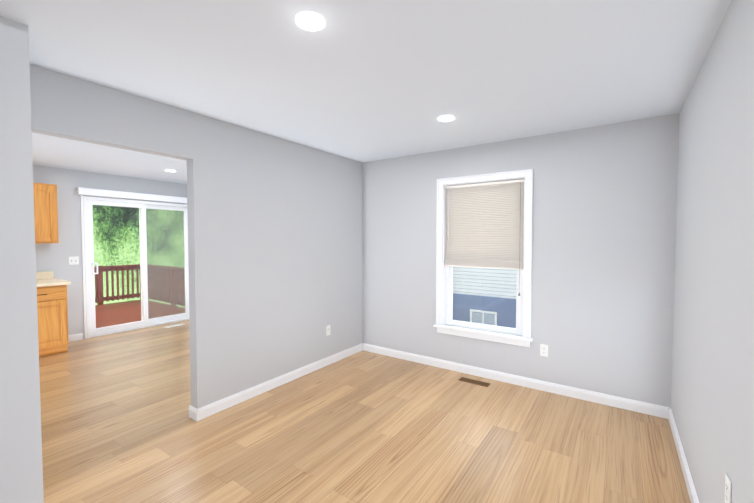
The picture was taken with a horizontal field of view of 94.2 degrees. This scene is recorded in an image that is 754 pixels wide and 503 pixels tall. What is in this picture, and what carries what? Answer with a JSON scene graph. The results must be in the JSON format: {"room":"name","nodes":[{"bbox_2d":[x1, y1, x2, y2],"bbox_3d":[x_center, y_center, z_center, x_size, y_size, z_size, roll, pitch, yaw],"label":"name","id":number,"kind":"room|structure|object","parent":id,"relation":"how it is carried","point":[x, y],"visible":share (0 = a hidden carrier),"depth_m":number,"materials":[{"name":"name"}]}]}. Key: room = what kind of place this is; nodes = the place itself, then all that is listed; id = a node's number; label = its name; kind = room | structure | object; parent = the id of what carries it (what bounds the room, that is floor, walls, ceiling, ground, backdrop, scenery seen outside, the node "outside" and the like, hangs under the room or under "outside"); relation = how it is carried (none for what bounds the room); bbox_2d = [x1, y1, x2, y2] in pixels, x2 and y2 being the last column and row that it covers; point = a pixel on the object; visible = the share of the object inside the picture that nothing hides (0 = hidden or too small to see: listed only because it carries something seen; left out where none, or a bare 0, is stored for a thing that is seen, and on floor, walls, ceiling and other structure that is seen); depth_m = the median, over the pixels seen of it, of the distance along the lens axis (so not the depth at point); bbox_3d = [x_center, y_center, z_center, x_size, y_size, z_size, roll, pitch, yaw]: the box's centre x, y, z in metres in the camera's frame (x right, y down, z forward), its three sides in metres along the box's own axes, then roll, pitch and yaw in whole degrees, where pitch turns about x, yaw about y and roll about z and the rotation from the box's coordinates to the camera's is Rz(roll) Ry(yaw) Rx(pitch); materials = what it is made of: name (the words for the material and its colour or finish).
{"room":"empty living room","nodes":[
{"label":"empty living room","id":0,"kind":"room"},
{"bbox_2d":[0,16,43,502],"bbox_3d":[-2.657,0.205,0.686,0.580,2.440,2.800,1,2,35],"label":"wall","id":1,"kind":"structure","parent":0,"point":[21,473],"depth_m":1.62,"materials":[{"name":"grey paint"}]},
{"bbox_2d":[33,165,186,338],"bbox_3d":[-4.949,0.086,4.222,0.120,2.440,6.000,1,2,35],"label":"wall","id":2,"kind":"structure","parent":0,"point":[53,257],"depth_m":5.00,"materials":[{"name":"grey paint"}]},
{"bbox_2d":[33,183,58,242],"bbox_3d":[-4.533,-0.485,4.383,0.354,0.770,0.765,1,2,35],"label":"upper cabinet","id":3,"kind":"object","parent":2,"relation":"attached to","point":[46,213],"visible":0.4,"depth_m":4.52,"materials":[{"name":"brown wood"}]},
{"bbox_2d":[68,256,78,264],"bbox_3d":[-4.325,0.130,5.002,0.016,0.116,0.116,1,2,35],"label":"light switch","id":4,"kind":"object","parent":2,"relation":"attached to","point":[74,260],"visible":1,"depth_m":5.00,"materials":[{"name":"white plastic"}]},
{"bbox_2d":[68,333,82,341],"bbox_3d":[-4.368,1.235,4.980,0.014,0.092,0.295,1,2,35],"label":"baseboard","id":5,"kind":"structure","parent":2,"relation":"attached to","point":[74,337],"depth_m":5.03,"materials":[{"name":"white wood"}]},
{"bbox_2d":[77,187,186,203],"bbox_3d":[-3.775,-0.887,5.701,0.084,0.099,1.720,1,2,35],"label":"valance","id":6,"kind":"object","parent":2,"relation":"attached to","point":[115,194],"visible":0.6,"depth_m":5.49,"materials":[{"name":"white"}]},
{"bbox_2d":[80,195,188,338],"bbox_3d":[-3.852,0.207,5.790,0.149,2.092,1.636,1,2,35],"label":"sliding door","id":7,"kind":"structure","parent":2,"relation":"attached to","point":[91,330],"depth_m":5.78,"materials":[{"name":"white plastic"}]},
{"bbox_2d":[95,300,184,327],"bbox_3d":[-5.658,2.570,6.442,3.480,2.525,3.900,1,2,35],"label":"floor","id":8,"kind":"structure","parent":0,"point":[123,315],"depth_m":7.34,"materials":[{"name":"brown wood"}]},
{"bbox_2d":[94,264,140,304],"bbox_3d":[-7.042,0.921,7.348,0.150,1.110,3.940,1,2,35],"label":"deck railing","id":9,"kind":"object","parent":8,"relation":"on","point":[99,280],"depth_m":8.38,"materials":[{"name":"brown wood"}]},
{"bbox_2d":[140,265,184,306],"bbox_3d":[-4.529,0.902,7.916,3.330,1.110,0.140,1,2,35],"label":"deck railing","id":10,"kind":"object","parent":8,"relation":"on","point":[166,276],"depth_m":8.15,"materials":[{"name":"brown wood"}]},
{"bbox_2d":[29,64,362,408],"bbox_3d":[-1.144,0.117,3.286,0.100,2.440,3.200,1,2,35],"label":"wall","id":11,"kind":"structure","parent":0,"point":[275,252],"depth_m":3.15,"materials":[{"name":"grey paint"}]},
{"bbox_2d":[188,405,191,417],"bbox_3d":[-0.907,1.276,3.748,0.034,0.092,2.174,1,2,35],"label":"baseboard","id":12,"kind":"structure","parent":11,"relation":"attached to","point":[190,407],"depth_m":2.85,"materials":[{"name":"white wood"}]},
{"bbox_2d":[192,343,363,420],"bbox_3d":[-0.830,1.278,3.695,0.034,0.092,2.174,1,2,35],"label":"baseboard","id":13,"kind":"structure","parent":11,"relation":"attached to","point":[195,414],"depth_m":3.35,"materials":[{"name":"white wood"}]},
{"bbox_2d":[326,325,329,335],"bbox_3d":[-0.563,0.912,4.054,0.007,0.115,0.070,1,2,35],"label":"outlet","id":14,"kind":"object","parent":11,"relation":"attached to","point":[327,330],"visible":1,"depth_m":4.05,"materials":[{"name":"white plastic"}]},
{"bbox_2d":[39,320,690,502],"bbox_3d":[-2.119,1.421,2.301,7.010,0.100,6.240,1,2,35],"label":"floor","id":15,"kind":"structure","parent":0,"point":[119,424],"depth_m":2.56,"materials":[{"name":"brown wood"}]},
{"bbox_2d":[37,285,68,356],"bbox_3d":[-4.497,0.869,4.220,0.651,0.875,1.066,1,2,35],"label":"base cabinet","id":16,"kind":"object","parent":15,"relation":"on","point":[52,311],"visible":0.44,"depth_m":4.37,"materials":[{"name":"brown wood"}]},
{"bbox_2d":[36,271,70,286],"bbox_3d":[-4.493,0.361,4.220,0.638,0.139,1.098,1,2,35],"label":"countertop","id":17,"kind":"structure","parent":16,"relation":"on","point":[44,279],"depth_m":4.59,"materials":[{"name":"laminate"}]},
{"bbox_2d":[164,324,184,327],"bbox_3d":[-3.396,1.248,5.886,0.100,0.005,0.300,1,2,35],"label":"floor vent","id":18,"kind":"object","parent":15,"relation":"in","point":[174,325],"visible":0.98,"depth_m":5.90,"materials":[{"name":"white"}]},
{"bbox_2d":[459,377,490,386],"bbox_3d":[0.990,1.326,3.568,0.305,0.005,0.100,1,2,35],"label":"floor vent","id":19,"kind":"object","parent":15,"relation":"in","point":[476,382],"visible":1,"depth_m":3.56,"materials":[{"name":"brown metal"}]},
{"bbox_2d":[0,0,731,183],"bbox_3d":[-2.119,-1.117,2.216,7.010,0.100,6.240,1,2,35],"label":"ceiling","id":20,"kind":"structure","parent":0,"point":[362,81],"depth_m":1.99,"materials":[{"name":"paint"}]},
{"bbox_2d":[295,11,324,30],"bbox_3d":[-0.302,-1.042,1.591,0.132,0.009,0.132,1,2,35],"label":"recessed light","id":21,"kind":"object","parent":20,"relation":"in","point":[309,21],"visible":1,"depth_m":1.58,"materials":[{"name":"white"}]},
{"bbox_2d":[438,115,453,121],"bbox_3d":[0.563,-1.085,2.864,0.132,0.009,0.132,1,2,35],"label":"recessed light","id":22,"kind":"object","parent":20,"relation":"in","point":[445,118],"visible":1,"depth_m":2.85,"materials":[{"name":"white plastic"}]},
{"bbox_2d":[362,113,678,408],"bbox_3d":[-0.374,0.068,4.771,7.010,2.440,0.120,1,2,35],"label":"wall","id":23,"kind":"structure","parent":0,"point":[603,245],"depth_m":3.22,"materials":[{"name":"grey paint"}]},
{"bbox_2d":[433,169,532,346],"bbox_3d":[1.112,0.062,3.711,1.040,1.726,0.185,1,2,35],"label":"window","id":24,"kind":"structure","parent":23,"relation":"in","point":[444,294],"depth_m":3.67,"materials":[{"name":"white"}]},
{"bbox_2d":[445,179,524,295],"bbox_3d":[1.101,-0.144,3.688,0.830,1.149,0.045,1,2,35],"label":"window blind","id":25,"kind":"object","parent":24,"relation":"attached to","point":[484,221],"visible":0.98,"depth_m":3.66,"materials":[{"name":"beige fabric"}]},
{"bbox_2d":[364,343,663,417],"bbox_3d":[1.079,1.277,3.721,3.100,0.092,0.014,1,2,35],"label":"baseboard","id":26,"kind":"structure","parent":23,"relation":"attached to","point":[605,399],"depth_m":3.42,"materials":[{"name":"white wood"}]},
{"bbox_2d":[540,344,547,356],"bbox_3d":[1.598,0.946,3.353,0.070,0.115,0.007,1,2,35],"label":"outlet","id":27,"kind":"object","parent":23,"relation":"attached to","point":[543,349],"visible":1,"depth_m":3.35,"materials":[{"name":"white plastic"}]},
{"bbox_2d":[671,0,753,502],"bbox_3d":[0.711,0.218,0.295,0.120,2.440,6.000,1,2,35],"label":"wall","id":28,"kind":"structure","parent":0,"point":[712,397],"depth_m":1.56,"materials":[{"name":"grey paint"}]},
{"bbox_2d":[664,406,698,502],"bbox_3d":[0.656,1.390,0.373,0.014,0.092,6.000,1,2,35],"label":"baseboard","id":29,"kind":"structure","parent":28,"relation":"attached to","point":[668,414],"depth_m":2.23,"materials":[{"name":"white wood"}]},
{"bbox_2d":[725,473,731,502],"bbox_3d":[1.343,0.923,1.342,0.007,0.115,0.070,1,2,35],"label":"outlet","id":30,"kind":"object","parent":28,"relation":"attached to","point":[728,488],"visible":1,"depth_m":1.33,"materials":[{"name":"white plastic"}]},
{"label":"outside","id":31,"kind":"structure","parent":0,"visible":0},
{"bbox_3d":[-0.191,4.342,4.714,80.000,0.100,80.000,1,2,35],"label":"ground","id":32,"kind":"structure","parent":31,"visible":0},
{"bbox_2d":[453,259,516,327],"bbox_3d":[5.218,-0.206,4.575,9.130,9.000,0.410,1,2,35],"label":"neighbouring house","id":33,"kind":"structure","parent":32,"relation":"on","point":[475,272],"depth_m":6.67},
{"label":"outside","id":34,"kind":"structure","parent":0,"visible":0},
{"bbox_2d":[93,205,183,307],"bbox_3d":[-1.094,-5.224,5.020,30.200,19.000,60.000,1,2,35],"label":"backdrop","id":35,"kind":"structure","parent":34,"point":[105,236],"depth_m":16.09,"materials":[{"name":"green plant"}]}
]}

